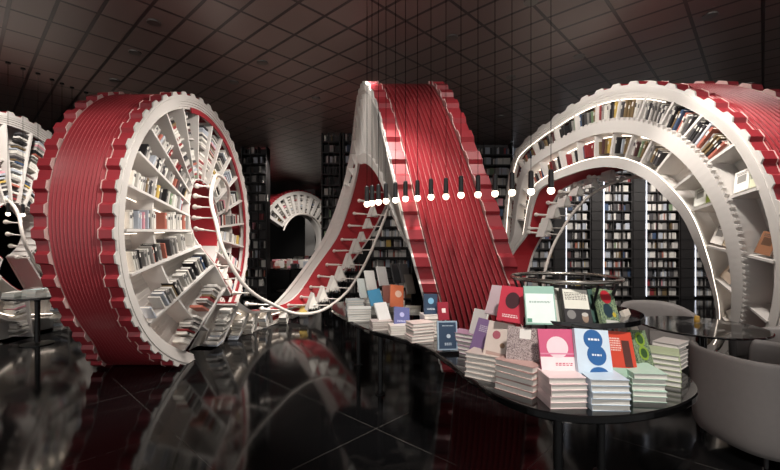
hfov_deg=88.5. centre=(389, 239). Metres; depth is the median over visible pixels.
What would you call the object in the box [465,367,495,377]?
book
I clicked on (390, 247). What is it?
bookcase
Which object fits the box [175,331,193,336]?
book
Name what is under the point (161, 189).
book
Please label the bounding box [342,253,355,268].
open book
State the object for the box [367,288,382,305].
book
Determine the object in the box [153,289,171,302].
book
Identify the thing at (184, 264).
book
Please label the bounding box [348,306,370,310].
book
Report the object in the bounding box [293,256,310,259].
books
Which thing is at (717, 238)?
book
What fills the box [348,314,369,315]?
book
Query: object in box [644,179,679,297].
bookcase
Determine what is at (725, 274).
book
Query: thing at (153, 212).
book
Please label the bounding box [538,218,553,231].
open book
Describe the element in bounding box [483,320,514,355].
book
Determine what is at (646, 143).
book
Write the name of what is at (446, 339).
book
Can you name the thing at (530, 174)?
socket
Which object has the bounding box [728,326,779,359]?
tub chair
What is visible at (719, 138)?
book
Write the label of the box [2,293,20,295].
book
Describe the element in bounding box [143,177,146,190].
book
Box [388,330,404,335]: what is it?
book
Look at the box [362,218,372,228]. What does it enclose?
open book
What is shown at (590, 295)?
book
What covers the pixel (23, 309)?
book
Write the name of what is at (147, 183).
book
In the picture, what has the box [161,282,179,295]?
book
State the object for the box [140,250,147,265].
book
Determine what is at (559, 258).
pillar
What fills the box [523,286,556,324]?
book
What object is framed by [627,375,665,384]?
book
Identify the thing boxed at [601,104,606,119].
book
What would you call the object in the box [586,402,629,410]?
book
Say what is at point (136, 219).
book
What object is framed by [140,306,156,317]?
book
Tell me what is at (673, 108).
book
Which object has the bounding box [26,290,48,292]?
book
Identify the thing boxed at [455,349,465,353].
book
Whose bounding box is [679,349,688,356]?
book
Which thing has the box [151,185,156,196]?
book
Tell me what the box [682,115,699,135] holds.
book
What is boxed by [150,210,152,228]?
book
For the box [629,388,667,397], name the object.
book
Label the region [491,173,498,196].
pendant lamp
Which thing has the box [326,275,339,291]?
open book
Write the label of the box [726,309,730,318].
book
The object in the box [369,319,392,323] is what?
book
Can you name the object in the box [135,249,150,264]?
book
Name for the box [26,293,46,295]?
book
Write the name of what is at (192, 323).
book
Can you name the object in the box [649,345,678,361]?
book
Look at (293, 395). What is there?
floor
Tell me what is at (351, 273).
bookcase
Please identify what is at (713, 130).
book
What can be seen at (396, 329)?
book
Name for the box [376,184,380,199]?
socket
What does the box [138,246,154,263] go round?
book
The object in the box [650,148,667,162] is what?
book
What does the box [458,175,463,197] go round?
pendant lamp
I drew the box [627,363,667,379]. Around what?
book
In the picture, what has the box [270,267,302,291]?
display table
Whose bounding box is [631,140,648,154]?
book
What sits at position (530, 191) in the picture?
pendant lamp
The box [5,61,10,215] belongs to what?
pendant lamp
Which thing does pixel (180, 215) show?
book
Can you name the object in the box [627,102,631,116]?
book
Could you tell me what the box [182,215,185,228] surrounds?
book
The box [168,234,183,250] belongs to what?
book
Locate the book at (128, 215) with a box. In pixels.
[124,212,131,228]
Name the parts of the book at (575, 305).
printed panel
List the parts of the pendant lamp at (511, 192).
bulb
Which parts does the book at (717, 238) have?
printed panel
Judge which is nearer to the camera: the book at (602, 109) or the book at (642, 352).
the book at (642, 352)
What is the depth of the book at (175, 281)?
4.73 m
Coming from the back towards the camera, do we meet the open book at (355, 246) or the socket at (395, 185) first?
the open book at (355, 246)
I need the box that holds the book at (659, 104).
[652,102,670,121]
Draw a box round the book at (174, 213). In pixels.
[161,212,175,228]
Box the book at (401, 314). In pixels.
[394,306,409,323]
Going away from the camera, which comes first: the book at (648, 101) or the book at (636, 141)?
the book at (648, 101)
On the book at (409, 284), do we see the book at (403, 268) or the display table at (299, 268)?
the book at (403, 268)
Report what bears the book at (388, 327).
on the book at (392, 334)
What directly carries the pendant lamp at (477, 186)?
hanging from the ceiling
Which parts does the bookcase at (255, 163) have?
panel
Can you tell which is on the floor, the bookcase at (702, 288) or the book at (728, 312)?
the bookcase at (702, 288)
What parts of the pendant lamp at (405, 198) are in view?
cord, bulb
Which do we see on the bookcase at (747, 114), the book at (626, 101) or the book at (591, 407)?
the book at (626, 101)
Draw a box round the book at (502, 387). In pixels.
[494,382,536,398]
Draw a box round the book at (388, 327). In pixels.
[388,327,405,332]
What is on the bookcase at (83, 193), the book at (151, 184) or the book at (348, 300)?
the book at (151, 184)
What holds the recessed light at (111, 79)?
in the ceiling
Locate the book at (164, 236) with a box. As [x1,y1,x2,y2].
[163,236,178,251]
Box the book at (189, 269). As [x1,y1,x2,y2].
[180,267,195,279]
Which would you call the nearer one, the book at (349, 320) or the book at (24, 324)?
the book at (349, 320)
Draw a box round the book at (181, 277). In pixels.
[171,274,187,285]
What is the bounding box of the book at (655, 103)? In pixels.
[649,102,657,121]
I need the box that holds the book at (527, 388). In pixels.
[495,376,537,392]
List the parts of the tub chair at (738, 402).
leg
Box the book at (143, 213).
[142,212,144,228]
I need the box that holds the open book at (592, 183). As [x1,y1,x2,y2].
[582,175,598,188]
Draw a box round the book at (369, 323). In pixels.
[369,323,388,327]
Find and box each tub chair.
[621,300,697,366]
[688,339,779,468]
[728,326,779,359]
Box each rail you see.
[3,197,41,271]
[191,173,388,315]
[526,174,642,285]
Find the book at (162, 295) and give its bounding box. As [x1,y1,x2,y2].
[150,292,169,304]
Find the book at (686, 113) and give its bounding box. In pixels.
[677,112,696,131]
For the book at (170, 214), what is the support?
on the bookcase at (83, 193)
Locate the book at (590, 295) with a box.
[587,289,598,321]
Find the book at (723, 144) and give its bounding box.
[708,141,731,158]
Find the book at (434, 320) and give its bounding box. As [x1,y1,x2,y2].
[420,317,441,321]
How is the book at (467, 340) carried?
on the book at (459, 342)
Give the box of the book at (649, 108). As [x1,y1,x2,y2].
[646,103,651,119]
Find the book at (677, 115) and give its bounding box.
[671,111,680,127]
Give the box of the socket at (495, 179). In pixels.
[492,173,497,190]
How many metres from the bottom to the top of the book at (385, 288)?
0.196 m
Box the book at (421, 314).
[419,312,437,318]
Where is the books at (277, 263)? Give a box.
[270,259,308,267]
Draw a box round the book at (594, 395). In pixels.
[587,390,631,399]
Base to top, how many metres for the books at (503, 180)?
3.980 m
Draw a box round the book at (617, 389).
[586,382,630,392]
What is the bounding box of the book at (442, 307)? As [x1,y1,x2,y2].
[437,302,449,319]
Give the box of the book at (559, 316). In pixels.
[554,288,562,321]
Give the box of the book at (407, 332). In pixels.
[405,330,434,336]
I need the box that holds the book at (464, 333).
[454,328,473,338]
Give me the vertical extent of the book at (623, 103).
0.234 m
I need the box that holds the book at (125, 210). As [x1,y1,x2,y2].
[125,210,133,228]
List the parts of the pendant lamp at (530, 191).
bulb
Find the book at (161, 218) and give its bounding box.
[155,213,166,228]
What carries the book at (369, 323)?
on the book at (370, 327)
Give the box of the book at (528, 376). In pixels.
[495,365,537,380]
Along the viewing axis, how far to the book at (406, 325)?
3.34 m
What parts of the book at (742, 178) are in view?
printed panel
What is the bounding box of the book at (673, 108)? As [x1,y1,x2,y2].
[665,106,674,125]
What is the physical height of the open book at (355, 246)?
0.286 m
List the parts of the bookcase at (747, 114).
panel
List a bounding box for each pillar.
[305,189,316,255]
[554,190,564,287]
[591,178,601,288]
[633,173,644,297]
[680,215,693,297]
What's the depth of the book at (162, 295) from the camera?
4.57 m
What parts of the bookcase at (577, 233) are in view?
panel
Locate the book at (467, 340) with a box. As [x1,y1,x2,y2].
[455,336,471,342]
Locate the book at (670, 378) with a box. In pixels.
[666,376,681,382]
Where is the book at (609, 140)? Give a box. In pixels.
[607,139,611,152]
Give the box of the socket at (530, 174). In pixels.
[528,170,533,188]
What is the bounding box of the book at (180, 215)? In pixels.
[179,214,181,228]
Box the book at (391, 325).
[388,323,405,328]
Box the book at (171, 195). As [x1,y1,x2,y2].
[169,193,172,204]
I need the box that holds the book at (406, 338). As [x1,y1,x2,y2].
[405,337,433,342]
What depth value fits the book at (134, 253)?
4.23 m
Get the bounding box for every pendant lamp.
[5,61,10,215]
[20,67,25,216]
[364,186,369,206]
[369,185,374,205]
[375,0,381,204]
[383,183,388,203]
[392,0,398,202]
[402,0,408,201]
[414,0,420,200]
[428,178,433,199]
[443,178,448,199]
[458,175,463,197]
[475,175,480,197]
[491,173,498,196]
[508,172,515,195]
[527,170,534,194]
[547,169,554,193]
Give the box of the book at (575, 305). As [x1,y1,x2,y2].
[558,287,592,322]
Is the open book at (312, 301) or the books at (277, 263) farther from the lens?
the books at (277, 263)
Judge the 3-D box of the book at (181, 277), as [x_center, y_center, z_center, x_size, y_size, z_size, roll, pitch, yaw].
[-2.553,0.488,4.862,0.140,0.163,0.140,0,0,0]
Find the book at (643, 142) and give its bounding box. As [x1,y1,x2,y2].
[637,141,644,156]
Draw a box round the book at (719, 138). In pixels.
[704,136,726,154]
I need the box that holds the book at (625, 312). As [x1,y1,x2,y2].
[620,308,638,329]
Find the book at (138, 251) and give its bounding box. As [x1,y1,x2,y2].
[126,250,142,268]
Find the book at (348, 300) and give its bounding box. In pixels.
[345,298,363,302]
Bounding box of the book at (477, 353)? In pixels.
[465,347,499,361]
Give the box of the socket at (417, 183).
[415,180,419,195]
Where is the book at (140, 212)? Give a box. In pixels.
[140,212,141,228]
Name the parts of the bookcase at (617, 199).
panel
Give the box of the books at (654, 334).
[650,330,690,362]
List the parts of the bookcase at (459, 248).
panel, panel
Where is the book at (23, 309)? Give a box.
[4,308,25,313]
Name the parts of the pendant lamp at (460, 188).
bulb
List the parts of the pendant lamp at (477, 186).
bulb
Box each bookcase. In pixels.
[0,111,69,344]
[30,91,249,366]
[186,81,522,372]
[241,146,269,297]
[321,133,341,306]
[343,133,359,300]
[370,207,411,300]
[422,142,512,299]
[503,81,779,354]
[513,148,553,286]
[564,181,590,288]
[602,170,632,297]
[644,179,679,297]
[694,243,713,297]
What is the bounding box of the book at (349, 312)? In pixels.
[348,311,370,313]
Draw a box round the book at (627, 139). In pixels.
[623,138,629,153]
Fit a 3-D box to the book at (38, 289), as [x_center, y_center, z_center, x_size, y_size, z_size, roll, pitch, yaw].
[-5.298,0.750,6.054,0.170,0.022,0.240,0,0,9]
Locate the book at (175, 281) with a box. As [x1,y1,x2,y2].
[169,280,181,292]
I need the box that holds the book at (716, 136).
[701,134,724,152]
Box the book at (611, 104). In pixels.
[610,102,614,117]
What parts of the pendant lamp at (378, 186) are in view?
cord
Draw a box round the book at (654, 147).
[647,145,664,160]
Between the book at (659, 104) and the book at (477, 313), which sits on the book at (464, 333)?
the book at (477, 313)
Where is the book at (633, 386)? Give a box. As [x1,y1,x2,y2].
[629,382,665,390]
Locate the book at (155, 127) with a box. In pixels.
[151,125,158,132]
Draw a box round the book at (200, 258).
[190,257,205,269]
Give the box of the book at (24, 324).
[9,322,27,328]
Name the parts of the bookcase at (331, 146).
panel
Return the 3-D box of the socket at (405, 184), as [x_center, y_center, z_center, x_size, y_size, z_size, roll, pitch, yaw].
[0.143,-0.474,3.700,0.048,0.145,0.047,0,0,0]
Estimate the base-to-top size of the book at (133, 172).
0.182 m
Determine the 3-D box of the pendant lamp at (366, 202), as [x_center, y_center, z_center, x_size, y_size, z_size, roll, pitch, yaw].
[-0.213,-1.450,3.700,0.060,2.294,0.058,0,0,0]
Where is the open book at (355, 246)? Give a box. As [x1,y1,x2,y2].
[349,239,362,253]
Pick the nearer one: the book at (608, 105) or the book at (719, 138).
the book at (719, 138)
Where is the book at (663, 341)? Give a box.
[652,337,688,348]
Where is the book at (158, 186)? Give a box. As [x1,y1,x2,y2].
[155,185,160,198]
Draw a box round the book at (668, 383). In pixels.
[666,381,681,387]
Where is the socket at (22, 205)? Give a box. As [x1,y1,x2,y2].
[21,204,24,213]
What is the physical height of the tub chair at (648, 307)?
0.814 m
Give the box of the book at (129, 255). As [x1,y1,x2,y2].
[126,252,135,270]
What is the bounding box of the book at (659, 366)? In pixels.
[654,363,680,371]
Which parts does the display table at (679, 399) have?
leg, leg, leg, leg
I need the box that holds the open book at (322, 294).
[316,286,329,302]
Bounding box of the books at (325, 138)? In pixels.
[324,135,337,302]
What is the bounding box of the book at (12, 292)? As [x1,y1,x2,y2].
[2,291,21,293]
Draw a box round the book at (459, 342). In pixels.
[457,341,470,346]
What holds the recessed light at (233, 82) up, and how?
in the ceiling
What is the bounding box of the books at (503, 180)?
[477,147,509,223]
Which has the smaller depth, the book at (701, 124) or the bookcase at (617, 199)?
the book at (701, 124)
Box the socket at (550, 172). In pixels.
[548,169,553,187]
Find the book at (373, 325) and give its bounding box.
[370,322,387,326]
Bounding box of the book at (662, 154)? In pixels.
[654,151,669,165]
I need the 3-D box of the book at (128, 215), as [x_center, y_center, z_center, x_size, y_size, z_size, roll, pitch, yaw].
[-2.768,-0.206,4.179,0.130,0.172,0.038,0,1,0]
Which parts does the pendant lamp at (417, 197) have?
cord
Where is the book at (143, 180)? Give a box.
[141,176,144,189]
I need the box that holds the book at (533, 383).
[496,371,537,386]
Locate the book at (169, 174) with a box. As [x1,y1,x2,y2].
[166,171,172,180]
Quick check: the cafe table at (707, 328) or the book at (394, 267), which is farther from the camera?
the book at (394, 267)
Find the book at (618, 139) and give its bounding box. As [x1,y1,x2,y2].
[615,137,629,152]
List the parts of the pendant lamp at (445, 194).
bulb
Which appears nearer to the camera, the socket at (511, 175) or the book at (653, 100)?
the socket at (511, 175)
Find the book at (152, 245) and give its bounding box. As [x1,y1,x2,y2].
[140,244,158,261]
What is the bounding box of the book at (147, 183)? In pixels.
[145,178,148,191]
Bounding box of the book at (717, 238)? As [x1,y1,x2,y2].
[710,224,723,245]
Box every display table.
[0,296,54,347]
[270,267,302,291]
[331,301,698,469]
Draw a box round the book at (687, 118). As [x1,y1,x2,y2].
[677,114,698,133]
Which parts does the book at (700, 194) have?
printed panel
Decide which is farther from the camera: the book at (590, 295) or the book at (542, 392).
the book at (590, 295)
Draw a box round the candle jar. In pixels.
[694,315,699,321]
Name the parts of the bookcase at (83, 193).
panel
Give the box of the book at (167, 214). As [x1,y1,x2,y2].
[167,214,168,228]
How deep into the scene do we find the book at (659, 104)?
4.95 m
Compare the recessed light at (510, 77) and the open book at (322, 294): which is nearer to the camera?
the recessed light at (510, 77)
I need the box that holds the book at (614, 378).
[582,370,629,385]
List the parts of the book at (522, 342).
printed panel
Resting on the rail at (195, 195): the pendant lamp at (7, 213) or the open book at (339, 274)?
the open book at (339, 274)
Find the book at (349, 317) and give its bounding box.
[348,314,370,318]
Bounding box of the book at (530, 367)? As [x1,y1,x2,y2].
[495,355,539,373]
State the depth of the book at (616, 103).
5.52 m
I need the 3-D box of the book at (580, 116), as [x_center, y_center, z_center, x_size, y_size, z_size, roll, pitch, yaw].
[2.983,-1.786,6.094,0.172,0.261,0.082,0,0,0]
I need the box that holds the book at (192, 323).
[180,322,199,326]
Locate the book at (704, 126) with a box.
[692,124,708,142]
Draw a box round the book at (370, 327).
[369,325,387,330]
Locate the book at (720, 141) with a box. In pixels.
[706,140,726,156]
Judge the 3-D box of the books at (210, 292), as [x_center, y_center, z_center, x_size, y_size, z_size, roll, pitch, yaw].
[-1.431,-0.160,6.251,9.502,3.552,3.874,0,0,-2]
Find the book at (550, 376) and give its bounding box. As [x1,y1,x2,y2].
[537,367,586,383]
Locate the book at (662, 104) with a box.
[656,104,670,121]
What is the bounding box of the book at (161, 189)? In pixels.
[159,186,162,199]
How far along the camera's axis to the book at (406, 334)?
3.33 m
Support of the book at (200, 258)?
on the bookcase at (83, 193)
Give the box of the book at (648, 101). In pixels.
[643,99,659,118]
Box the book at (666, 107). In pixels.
[659,106,668,122]
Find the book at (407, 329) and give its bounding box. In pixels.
[406,328,434,333]
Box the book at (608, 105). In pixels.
[607,102,610,118]
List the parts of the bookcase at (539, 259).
panel, panel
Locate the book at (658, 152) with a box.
[652,150,668,163]
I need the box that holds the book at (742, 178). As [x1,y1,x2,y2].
[733,168,749,193]
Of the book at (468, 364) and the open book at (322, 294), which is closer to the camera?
the book at (468, 364)
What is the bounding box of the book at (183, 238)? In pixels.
[182,235,185,249]
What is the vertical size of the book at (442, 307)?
0.156 m
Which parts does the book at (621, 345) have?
printed panel, printed panel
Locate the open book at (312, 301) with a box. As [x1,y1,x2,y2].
[305,292,319,309]
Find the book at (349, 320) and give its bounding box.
[348,319,368,321]
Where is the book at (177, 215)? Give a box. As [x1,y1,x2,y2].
[176,214,178,228]
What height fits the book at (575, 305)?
0.228 m
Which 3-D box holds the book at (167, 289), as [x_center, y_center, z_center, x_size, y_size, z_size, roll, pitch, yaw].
[-2.627,0.643,4.671,0.139,0.167,0.145,0,0,0]
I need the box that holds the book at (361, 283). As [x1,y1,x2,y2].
[357,278,368,297]
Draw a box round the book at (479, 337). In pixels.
[469,317,488,348]
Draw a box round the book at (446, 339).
[436,321,457,349]
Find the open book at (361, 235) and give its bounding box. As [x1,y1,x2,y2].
[357,232,366,241]
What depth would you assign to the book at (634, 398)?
2.10 m
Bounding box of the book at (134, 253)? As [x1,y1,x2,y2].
[133,252,138,269]
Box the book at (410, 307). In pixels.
[405,305,420,309]
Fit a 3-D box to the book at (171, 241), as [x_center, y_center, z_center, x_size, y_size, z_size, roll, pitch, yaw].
[-2.626,0.083,4.739,0.134,0.178,0.084,0,0,0]
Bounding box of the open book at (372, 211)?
[367,206,377,216]
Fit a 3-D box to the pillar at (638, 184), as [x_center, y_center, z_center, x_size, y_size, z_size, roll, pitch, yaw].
[6.834,-0.497,11.133,0.302,4.195,0.335,0,0,0]
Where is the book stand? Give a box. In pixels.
[510,272,645,329]
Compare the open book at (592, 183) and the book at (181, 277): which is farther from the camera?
the open book at (592, 183)
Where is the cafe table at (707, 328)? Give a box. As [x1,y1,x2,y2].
[642,316,774,347]
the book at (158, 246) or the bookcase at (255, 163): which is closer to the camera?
the book at (158, 246)
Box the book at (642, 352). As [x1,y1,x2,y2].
[626,330,654,366]
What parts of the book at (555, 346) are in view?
printed panel, printed panel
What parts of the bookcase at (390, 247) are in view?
panel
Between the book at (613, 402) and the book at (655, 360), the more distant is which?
the book at (655, 360)
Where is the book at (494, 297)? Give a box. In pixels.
[485,285,501,315]
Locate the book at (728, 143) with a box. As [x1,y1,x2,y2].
[719,133,729,152]
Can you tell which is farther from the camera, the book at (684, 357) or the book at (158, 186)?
the book at (158, 186)
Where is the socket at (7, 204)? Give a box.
[6,203,9,212]
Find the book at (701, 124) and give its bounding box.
[690,123,708,141]
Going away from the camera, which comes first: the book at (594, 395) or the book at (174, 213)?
the book at (594, 395)
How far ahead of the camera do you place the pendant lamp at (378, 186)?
3.70 m
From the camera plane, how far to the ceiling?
5.64 m
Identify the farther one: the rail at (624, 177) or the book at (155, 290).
the rail at (624, 177)
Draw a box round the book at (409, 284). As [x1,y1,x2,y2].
[404,274,415,293]
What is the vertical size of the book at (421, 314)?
0.032 m
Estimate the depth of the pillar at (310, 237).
20.50 m
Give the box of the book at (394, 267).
[390,263,400,282]
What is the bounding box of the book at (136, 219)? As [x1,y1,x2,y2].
[133,211,139,228]
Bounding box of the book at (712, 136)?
[701,134,714,149]
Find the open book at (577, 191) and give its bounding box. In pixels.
[568,181,584,196]
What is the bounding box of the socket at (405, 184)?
[403,181,407,195]
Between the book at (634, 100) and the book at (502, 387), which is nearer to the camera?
the book at (502, 387)
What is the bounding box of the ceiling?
[0,0,779,196]
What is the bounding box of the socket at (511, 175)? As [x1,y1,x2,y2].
[509,172,514,189]
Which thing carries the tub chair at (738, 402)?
on the floor
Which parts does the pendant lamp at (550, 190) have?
bulb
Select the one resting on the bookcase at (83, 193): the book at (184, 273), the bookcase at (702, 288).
the book at (184, 273)
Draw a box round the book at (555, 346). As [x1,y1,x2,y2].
[536,329,575,370]
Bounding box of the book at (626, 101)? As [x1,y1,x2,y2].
[623,100,632,116]
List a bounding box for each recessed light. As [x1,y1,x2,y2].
[109,78,120,82]
[128,49,141,55]
[146,18,160,26]
[229,80,238,84]
[256,60,267,64]
[506,75,515,79]
[701,11,718,19]
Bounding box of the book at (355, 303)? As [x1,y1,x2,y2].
[345,300,362,304]
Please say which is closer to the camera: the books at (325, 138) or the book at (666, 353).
the book at (666, 353)
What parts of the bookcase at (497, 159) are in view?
panel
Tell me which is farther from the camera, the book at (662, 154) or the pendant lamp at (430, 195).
the book at (662, 154)
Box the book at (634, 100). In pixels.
[630,98,643,117]
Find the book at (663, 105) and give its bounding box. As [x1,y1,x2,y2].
[657,105,669,122]
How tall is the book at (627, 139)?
0.213 m
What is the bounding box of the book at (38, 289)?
[27,288,47,290]
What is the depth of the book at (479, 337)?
2.62 m
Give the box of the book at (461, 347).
[457,345,469,350]
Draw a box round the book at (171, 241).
[170,240,174,254]
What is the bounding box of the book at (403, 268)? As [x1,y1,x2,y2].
[398,263,408,282]
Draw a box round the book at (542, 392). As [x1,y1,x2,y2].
[537,385,587,402]
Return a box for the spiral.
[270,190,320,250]
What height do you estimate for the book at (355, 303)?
0.026 m
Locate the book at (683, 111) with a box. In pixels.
[672,109,693,130]
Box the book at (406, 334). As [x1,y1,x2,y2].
[405,333,433,339]
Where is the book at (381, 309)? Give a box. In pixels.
[373,302,390,319]
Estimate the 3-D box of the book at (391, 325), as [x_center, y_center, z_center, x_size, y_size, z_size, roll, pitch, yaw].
[0.071,0.779,3.643,0.160,0.020,0.150,0,0,-7]
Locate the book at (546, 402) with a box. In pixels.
[537,391,586,408]
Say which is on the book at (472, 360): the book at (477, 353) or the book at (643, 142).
the book at (477, 353)
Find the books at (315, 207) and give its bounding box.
[270,195,320,223]
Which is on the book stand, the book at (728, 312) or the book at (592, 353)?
the book at (592, 353)
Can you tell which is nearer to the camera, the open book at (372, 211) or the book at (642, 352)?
the book at (642, 352)
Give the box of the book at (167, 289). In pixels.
[157,288,173,300]
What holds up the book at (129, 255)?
on the bookcase at (83, 193)
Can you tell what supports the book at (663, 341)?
on the book
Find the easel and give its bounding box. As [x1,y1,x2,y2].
[436,350,458,354]
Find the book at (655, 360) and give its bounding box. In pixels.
[653,354,680,366]
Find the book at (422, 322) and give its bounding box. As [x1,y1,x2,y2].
[405,319,434,326]
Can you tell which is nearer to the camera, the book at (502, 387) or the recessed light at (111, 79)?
the book at (502, 387)
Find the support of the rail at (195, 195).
attached to the bookcase at (459, 248)
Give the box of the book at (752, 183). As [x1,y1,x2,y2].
[748,174,755,189]
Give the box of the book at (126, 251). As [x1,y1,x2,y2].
[126,251,139,268]
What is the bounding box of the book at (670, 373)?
[660,369,681,377]
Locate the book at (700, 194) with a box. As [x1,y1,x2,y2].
[693,187,706,207]
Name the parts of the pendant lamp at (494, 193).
bulb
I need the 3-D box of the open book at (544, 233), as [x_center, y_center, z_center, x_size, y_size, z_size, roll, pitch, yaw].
[2.531,-0.167,6.592,0.185,0.230,0.160,0,0,-27]
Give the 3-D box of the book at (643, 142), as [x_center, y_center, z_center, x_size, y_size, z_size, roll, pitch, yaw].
[3.339,-1.184,5.207,0.172,0.203,0.138,0,0,0]
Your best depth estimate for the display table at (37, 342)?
6.12 m
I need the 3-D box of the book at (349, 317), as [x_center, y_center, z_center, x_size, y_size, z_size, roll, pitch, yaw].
[-0.323,0.810,4.268,0.240,0.026,0.180,0,0,-4]
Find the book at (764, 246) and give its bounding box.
[754,231,772,256]
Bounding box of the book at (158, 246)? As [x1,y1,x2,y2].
[156,243,162,259]
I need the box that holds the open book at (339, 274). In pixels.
[334,266,346,281]
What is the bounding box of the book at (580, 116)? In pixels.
[579,114,582,126]
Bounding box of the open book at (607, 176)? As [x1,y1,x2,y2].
[599,169,616,181]
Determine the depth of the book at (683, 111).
4.70 m
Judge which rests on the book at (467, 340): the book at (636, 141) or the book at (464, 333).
the book at (464, 333)
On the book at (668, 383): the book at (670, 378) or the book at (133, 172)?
the book at (670, 378)
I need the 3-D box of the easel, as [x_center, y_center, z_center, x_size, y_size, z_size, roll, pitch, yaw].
[0.432,0.769,3.027,0.150,0.160,0.125,0,0,-8]
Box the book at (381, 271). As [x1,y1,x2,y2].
[376,266,388,285]
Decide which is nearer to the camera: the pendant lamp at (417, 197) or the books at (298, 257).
the pendant lamp at (417, 197)
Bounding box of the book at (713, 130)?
[696,127,721,147]
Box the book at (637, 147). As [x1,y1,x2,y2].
[633,141,641,155]
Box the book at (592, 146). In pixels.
[591,143,593,156]
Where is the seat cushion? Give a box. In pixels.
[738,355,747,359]
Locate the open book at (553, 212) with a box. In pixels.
[545,204,560,218]
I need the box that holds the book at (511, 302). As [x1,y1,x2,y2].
[496,285,524,324]
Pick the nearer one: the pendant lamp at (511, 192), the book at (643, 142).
the pendant lamp at (511, 192)
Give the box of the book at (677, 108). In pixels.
[667,106,689,127]
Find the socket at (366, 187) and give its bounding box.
[364,186,368,201]
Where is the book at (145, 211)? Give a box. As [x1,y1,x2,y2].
[140,210,148,228]
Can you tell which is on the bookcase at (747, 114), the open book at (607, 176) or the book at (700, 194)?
the book at (700, 194)
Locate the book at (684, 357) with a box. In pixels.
[680,353,688,360]
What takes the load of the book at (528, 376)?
on the book at (533, 383)
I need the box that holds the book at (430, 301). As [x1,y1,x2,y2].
[423,294,437,313]
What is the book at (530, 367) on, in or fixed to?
on the book at (528, 376)
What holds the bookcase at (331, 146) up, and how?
on the floor
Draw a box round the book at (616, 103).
[614,102,617,117]
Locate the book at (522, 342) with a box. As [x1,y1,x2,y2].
[506,326,539,361]
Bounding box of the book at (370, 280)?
[364,270,376,289]
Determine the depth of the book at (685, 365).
2.66 m
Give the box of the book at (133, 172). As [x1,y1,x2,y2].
[128,170,135,185]
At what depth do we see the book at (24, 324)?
6.39 m
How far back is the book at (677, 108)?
4.75 m
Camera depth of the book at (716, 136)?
4.38 m
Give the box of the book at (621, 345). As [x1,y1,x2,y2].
[608,331,636,377]
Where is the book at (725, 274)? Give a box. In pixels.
[720,265,730,283]
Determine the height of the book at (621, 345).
0.256 m
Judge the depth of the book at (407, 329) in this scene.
3.33 m
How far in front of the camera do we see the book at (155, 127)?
4.67 m
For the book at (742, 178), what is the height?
0.269 m
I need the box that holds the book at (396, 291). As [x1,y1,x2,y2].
[390,284,403,306]
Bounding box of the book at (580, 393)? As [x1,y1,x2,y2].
[538,380,587,396]
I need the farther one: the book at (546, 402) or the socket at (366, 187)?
the socket at (366, 187)
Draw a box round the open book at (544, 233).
[536,223,550,236]
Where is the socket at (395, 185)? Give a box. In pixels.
[393,182,397,197]
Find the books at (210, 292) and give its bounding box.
[0,104,629,345]
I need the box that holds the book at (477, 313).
[469,308,488,333]
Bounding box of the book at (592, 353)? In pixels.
[572,328,612,373]
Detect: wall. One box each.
[0,205,20,278]
[270,197,413,266]
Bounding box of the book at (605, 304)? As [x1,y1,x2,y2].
[592,288,619,322]
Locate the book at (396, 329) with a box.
[389,328,405,330]
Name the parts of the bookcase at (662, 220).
panel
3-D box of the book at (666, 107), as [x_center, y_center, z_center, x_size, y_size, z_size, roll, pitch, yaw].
[3.411,-1.520,4.885,0.172,0.209,0.157,0,0,0]
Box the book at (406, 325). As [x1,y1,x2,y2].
[405,324,433,329]
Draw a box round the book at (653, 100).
[648,100,667,119]
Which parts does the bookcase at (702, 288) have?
panel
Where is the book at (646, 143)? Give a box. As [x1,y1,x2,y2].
[640,141,649,157]
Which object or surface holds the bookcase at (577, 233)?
on the floor
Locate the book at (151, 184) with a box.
[149,180,152,193]
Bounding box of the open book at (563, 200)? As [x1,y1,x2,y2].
[557,193,571,207]
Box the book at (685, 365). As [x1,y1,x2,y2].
[681,362,687,369]
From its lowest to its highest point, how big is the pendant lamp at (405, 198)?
2.245 m
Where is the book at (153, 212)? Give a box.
[153,212,154,228]
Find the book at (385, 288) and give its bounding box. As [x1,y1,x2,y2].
[382,285,389,302]
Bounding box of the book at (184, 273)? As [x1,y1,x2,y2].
[175,272,189,284]
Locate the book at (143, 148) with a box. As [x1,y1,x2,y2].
[138,144,148,155]
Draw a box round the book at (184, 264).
[181,262,199,275]
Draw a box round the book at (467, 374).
[464,371,495,382]
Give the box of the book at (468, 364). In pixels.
[465,361,495,372]
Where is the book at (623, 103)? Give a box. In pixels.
[620,102,624,116]
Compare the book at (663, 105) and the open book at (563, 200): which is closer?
the book at (663, 105)
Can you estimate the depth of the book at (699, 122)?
4.53 m
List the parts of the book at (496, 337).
printed panel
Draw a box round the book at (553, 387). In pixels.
[538,375,587,390]
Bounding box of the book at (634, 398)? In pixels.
[630,394,666,402]
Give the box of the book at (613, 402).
[587,396,630,405]
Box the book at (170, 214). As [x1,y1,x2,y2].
[170,214,171,228]
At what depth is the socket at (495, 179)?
3.29 m
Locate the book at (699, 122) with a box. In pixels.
[687,121,710,139]
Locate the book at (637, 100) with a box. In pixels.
[633,99,643,117]
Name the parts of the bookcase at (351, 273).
panel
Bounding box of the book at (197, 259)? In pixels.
[187,258,203,271]
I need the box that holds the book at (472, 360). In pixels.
[466,357,495,366]
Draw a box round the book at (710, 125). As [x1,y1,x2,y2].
[695,123,714,144]
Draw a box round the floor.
[0,267,779,469]
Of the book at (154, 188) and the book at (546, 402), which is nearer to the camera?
the book at (546, 402)
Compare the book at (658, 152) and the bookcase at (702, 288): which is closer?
the book at (658, 152)
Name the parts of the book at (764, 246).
printed panel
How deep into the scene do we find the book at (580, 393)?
2.01 m
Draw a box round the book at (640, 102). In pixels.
[636,101,642,117]

